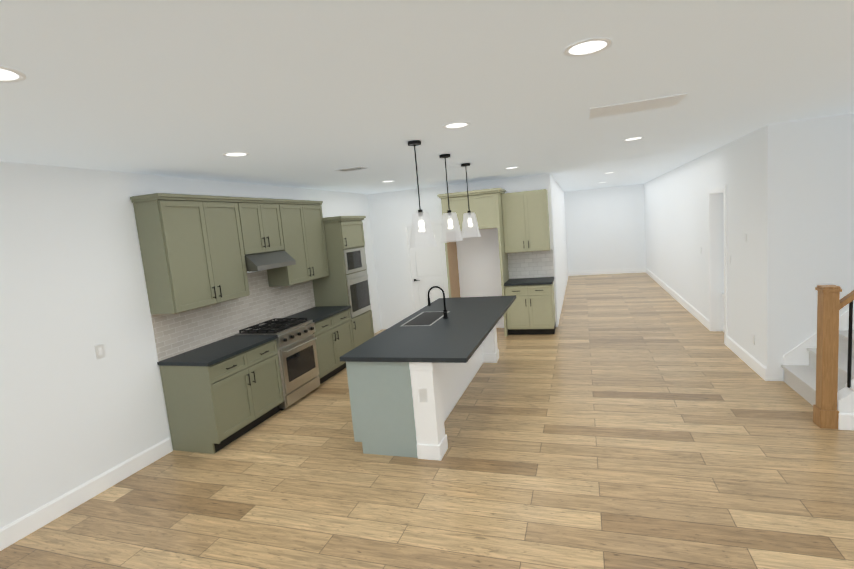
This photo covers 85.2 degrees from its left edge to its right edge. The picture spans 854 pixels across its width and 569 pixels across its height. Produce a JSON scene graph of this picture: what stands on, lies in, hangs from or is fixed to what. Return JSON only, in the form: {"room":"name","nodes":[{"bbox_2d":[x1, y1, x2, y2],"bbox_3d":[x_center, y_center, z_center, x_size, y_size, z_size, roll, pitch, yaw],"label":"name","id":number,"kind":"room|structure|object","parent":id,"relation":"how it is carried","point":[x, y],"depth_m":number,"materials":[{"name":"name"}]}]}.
{"room":"open-plan kitchen","nodes":[
{"label":"open-plan kitchen","id":0,"kind":"room"},
{"bbox_2d":[0,272,853,568],"bbox_3d":[2.348,1.216,5.100,9.450,0.060,21.600,-3,7,19],"label":"floor","id":1,"kind":"structure","parent":0,"point":[640,420],"depth_m":3.64,"materials":[{"name":"brown wood"}]},
{"bbox_2d":[159,341,281,453],"bbox_3d":[-2.147,1.143,5.009,0.601,0.880,1.047,-3,7,19],"label":"base cabinet","id":2,"kind":"object","parent":1,"relation":"on","point":[209,407],"depth_m":4.59,"materials":[{"name":"green wood"}]},
{"bbox_2d":[158,333,277,364],"bbox_3d":[-2.177,0.686,4.942,0.626,0.035,1.062,-3,7,19],"label":"countertop","id":3,"kind":"structure","parent":2,"relation":"on","point":[217,351],"depth_m":4.84,"materials":[{"name":"black stone"}]},
{"bbox_2d":[274,321,325,410],"bbox_3d":[-1.843,0.999,5.852,0.624,0.905,0.884,-3,7,19],"label":"range","id":4,"kind":"object","parent":1,"relation":"on","point":[298,350],"depth_m":5.70,"materials":[{"name":"silver metal"}]},
{"bbox_2d":[246,321,301,332],"bbox_3d":[-1.897,0.526,5.797,0.521,0.004,0.700,-3,7,19],"label":"cooktop","id":5,"kind":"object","parent":4,"relation":"on","point":[271,326],"depth_m":5.65,"materials":[{"name":"black metal"}]},
{"bbox_2d":[318,309,353,379],"bbox_3d":[-1.570,0.877,6.745,0.601,0.880,1.117,-3,7,19],"label":"base cabinet","id":6,"kind":"object","parent":1,"relation":"on","point":[337,332],"depth_m":6.62,"materials":[{"name":"green wood"}]},
{"bbox_2d":[278,305,349,320],"bbox_3d":[-1.609,0.425,6.651,0.626,0.035,1.047,-3,7,19],"label":"countertop","id":7,"kind":"structure","parent":6,"relation":"on","point":[320,312],"depth_m":6.61,"materials":[{"name":"black stone"}]},
{"bbox_2d":[310,217,373,347],"bbox_3d":[-1.354,0.085,7.478,0.607,2.230,0.757,-3,7,19],"label":"tall cabinet","id":8,"kind":"object","parent":1,"relation":"on","point":[347,283],"depth_m":7.16,"materials":[{"name":"green wood"}]},
{"bbox_2d":[346,322,498,459],"bbox_3d":[0.136,0.883,5.507,0.883,0.880,3.024,-3,7,19],"label":"kitchen island","id":9,"kind":"object","parent":1,"relation":"on","point":[410,377],"depth_m":4.11,"materials":[{"name":"green"}]},
{"bbox_2d":[340,295,515,361],"bbox_3d":[0.252,0.421,5.398,1.160,0.040,3.080,-3,7,19],"label":"island countertop","id":10,"kind":"structure","parent":9,"relation":"on","point":[446,329],"depth_m":4.72,"materials":[{"name":"black stone"}]},
{"bbox_2d":[427,286,448,318],"bbox_3d":[0.111,0.211,5.439,0.239,0.387,0.135,-3,7,19],"label":"faucet","id":11,"kind":"object","parent":10,"relation":"on","point":[429,303],"depth_m":5.45,"materials":[{"name":"black metal"}]},
{"bbox_2d":[505,284,555,335],"bbox_3d":[1.836,0.399,8.215,0.788,0.880,0.626,-3,7,19],"label":"base cabinet","id":12,"kind":"object","parent":1,"relation":"on","point":[532,312],"depth_m":7.92,"materials":[{"name":"green wood"}]},
{"bbox_2d":[505,276,552,287],"bbox_3d":[1.802,-0.054,8.146,0.808,0.040,0.646,-3,7,19],"label":"countertop","id":13,"kind":"structure","parent":12,"relation":"on","point":[528,279],"depth_m":8.03,"materials":[{"name":"black stone"}]},
{"bbox_2d":[781,284,853,428],"bbox_3d":[5.033,-1.457,4.261,3.192,4.969,2.322,-3,7,19],"label":"stairs","id":14,"kind":"structure","parent":1,"relation":"on","point":[818,369],"depth_m":3.96,"materials":[{"name":"wood"}]},
{"bbox_2d":[0,113,853,528],"bbox_3d":[2.014,-2.075,4.708,9.350,6.600,21.600,-3,7,19],"label":"wall","id":15,"kind":"structure","parent":0,"point":[74,413],"depth_m":4.72,"materials":[{"name":"paint"}]},
{"bbox_2d":[94,344,104,358],"bbox_3d":[-2.826,0.576,4.016,0.010,0.115,0.075,-3,7,19],"label":"outlet","id":16,"kind":"object","parent":15,"relation":"attached to","point":[99,350],"depth_m":4.01,"materials":[{"name":"paint"}]},
{"bbox_2d":[130,193,257,316],"bbox_3d":[-2.398,-0.337,4.901,0.321,1.095,1.112,-3,7,19],"label":"upper cabinet","id":17,"kind":"object","parent":15,"relation":"attached to","point":[193,254],"depth_m":4.60,"materials":[{"name":"green wood"}]},
{"bbox_2d":[238,197,297,272],"bbox_3d":[-2.069,-0.601,5.682,0.466,0.820,0.760,-3,7,19],"label":"upper cabinet","id":18,"kind":"object","parent":15,"relation":"attached to","point":[267,223],"depth_m":5.69,"materials":[{"name":"green wood"}]},
{"bbox_2d":[223,250,295,273],"bbox_3d":[-2.036,-0.286,5.720,0.456,0.198,0.752,-3,7,19],"label":"range hood","id":19,"kind":"object","parent":18,"relation":"attached to","point":[265,259],"depth_m":5.57,"materials":[{"name":"silver metal"}]},
{"bbox_2d":[262,201,329,288],"bbox_3d":[-1.853,-0.588,6.543,0.321,1.095,1.112,-3,7,19],"label":"upper cabinet","id":20,"kind":"object","parent":15,"relation":"attached to","point":[309,222],"depth_m":6.52,"materials":[{"name":"green wood"}]},
{"bbox_2d":[0,185,853,550],"bbox_3d":[2.085,0.103,5.017,8.700,2.205,21.200,-3,7,19],"label":"baseboard","id":21,"kind":"structure","parent":15,"relation":"attached to","point":[22,527],"depth_m":5.60,"materials":[{"name":"paint"}]},
{"bbox_2d":[406,223,448,312],"bbox_3d":[0.069,-0.145,9.112,0.780,2.040,0.184,-3,7,19],"label":"pantry door","id":22,"kind":"structure","parent":15,"relation":"in","point":[428,270],"depth_m":9.07,"materials":[{"name":"paint"}]},
{"bbox_2d":[441,188,500,231],"bbox_3d":[0.836,-1.290,8.268,0.910,0.620,0.666,-3,7,19],"label":"upper cabinet","id":23,"kind":"object","parent":15,"relation":"attached to","point":[486,206],"depth_m":7.91,"materials":[{"name":"green wood"}]},
{"bbox_2d":[501,189,552,255],"bbox_3d":[1.742,-1.125,8.173,0.768,1.080,0.326,-3,7,19],"label":"upper cabinet","id":24,"kind":"object","parent":15,"relation":"attached to","point":[519,221],"depth_m":8.03,"materials":[{"name":"green wood"}]},
{"bbox_2d":[752,334,754,344],"bbox_3d":[3.844,0.645,5.474,0.010,0.115,0.075,-3,7,19],"label":"outlet","id":25,"kind":"object","parent":15,"relation":"attached to","point":[753,336],"depth_m":5.46,"materials":[{"name":"paint"}]},
{"bbox_2d":[0,0,853,193],"bbox_3d":[2.105,-1.573,4.754,9.450,0.100,21.600,-3,7,19],"label":"ceiling","id":26,"kind":"structure","parent":0,"point":[310,94],"depth_m":2.45,"materials":[{"name":"paint"}]},
{"bbox_2d":[0,66,25,82],"bbox_3d":[-1.698,-0.822,1.809,0.209,0.005,0.209,-7,7,-17],"label":"recessed light","id":27,"kind":"object","parent":26,"relation":"in","point":[7,75],"depth_m":1.85,"materials":[{"name":"paint"}]},
{"bbox_2d":[223,152,248,156],"bbox_3d":[-1.597,-1.089,3.886,0.209,0.005,0.209,-4,7,10],"label":"recessed light","id":28,"kind":"object","parent":26,"relation":"in","point":[229,154],"depth_m":3.88,"materials":[{"name":"paint"}]},
{"bbox_2d":[335,166,367,171],"bbox_3d":[-0.871,-1.335,5.374,0.340,0.009,0.190,-3,7,19],"label":"ceiling vent","id":29,"kind":"object","parent":26,"relation":"in","point":[360,167],"depth_m":5.35,"materials":[{"name":"grey metal"}]},
{"bbox_2d":[407,140,440,248],"bbox_3d":[-0.071,-0.783,4.075,0.251,0.920,0.251,-3,7,13],"label":"pendant light","id":30,"kind":"object","parent":26,"relation":"hanging from","point":[429,229],"depth_m":4.06,"materials":[{"name":"clear glass"}]},
{"bbox_2d":[439,154,465,242],"bbox_3d":[0.228,-0.921,4.977,0.251,0.920,0.251,-3,7,13],"label":"pendant light","id":31,"kind":"object","parent":26,"relation":"hanging from","point":[450,215],"depth_m":4.96,"materials":[{"name":"clear glass"}]},
{"bbox_2d":[443,122,469,128],"bbox_3d":[0.222,-1.199,3.499,0.209,0.005,0.209,-3,7,13],"label":"recessed light","id":32,"kind":"object","parent":26,"relation":"in","point":[454,125],"depth_m":3.49,"materials":[{"name":"paint"}]},
{"bbox_2d":[461,163,480,237],"bbox_3d":[0.521,-1.056,5.860,0.251,0.920,0.251,-3,7,13],"label":"pendant light","id":33,"kind":"object","parent":26,"relation":"hanging from","point":[465,165],"depth_m":5.84,"materials":[{"name":"clear glass"}]},
{"bbox_2d":[563,37,612,56],"bbox_3d":[0.724,-1.069,2.096,0.209,0.005,0.209,-6,7,-5],"label":"recessed light","id":34,"kind":"object","parent":26,"relation":"in","point":[587,47],"depth_m":2.09,"materials":[{"name":"paint"}]},
{"bbox_2d":[623,137,643,140],"bbox_3d":[2.196,-1.549,4.941,0.209,0.005,0.209,-3,7,13],"label":"recessed light","id":35,"kind":"object","parent":26,"relation":"in","point":[633,138],"depth_m":4.95,"materials":[{"name":"paint"}]},
{"bbox_2d":[589,93,686,118],"bbox_3d":[1.514,-1.298,3.395,0.620,0.007,0.360,-3,7,19],"label":"ceiling vent","id":36,"kind":"object","parent":26,"relation":"in","point":[639,105],"depth_m":3.36,"materials":[{"name":"grey metal"}]}
]}

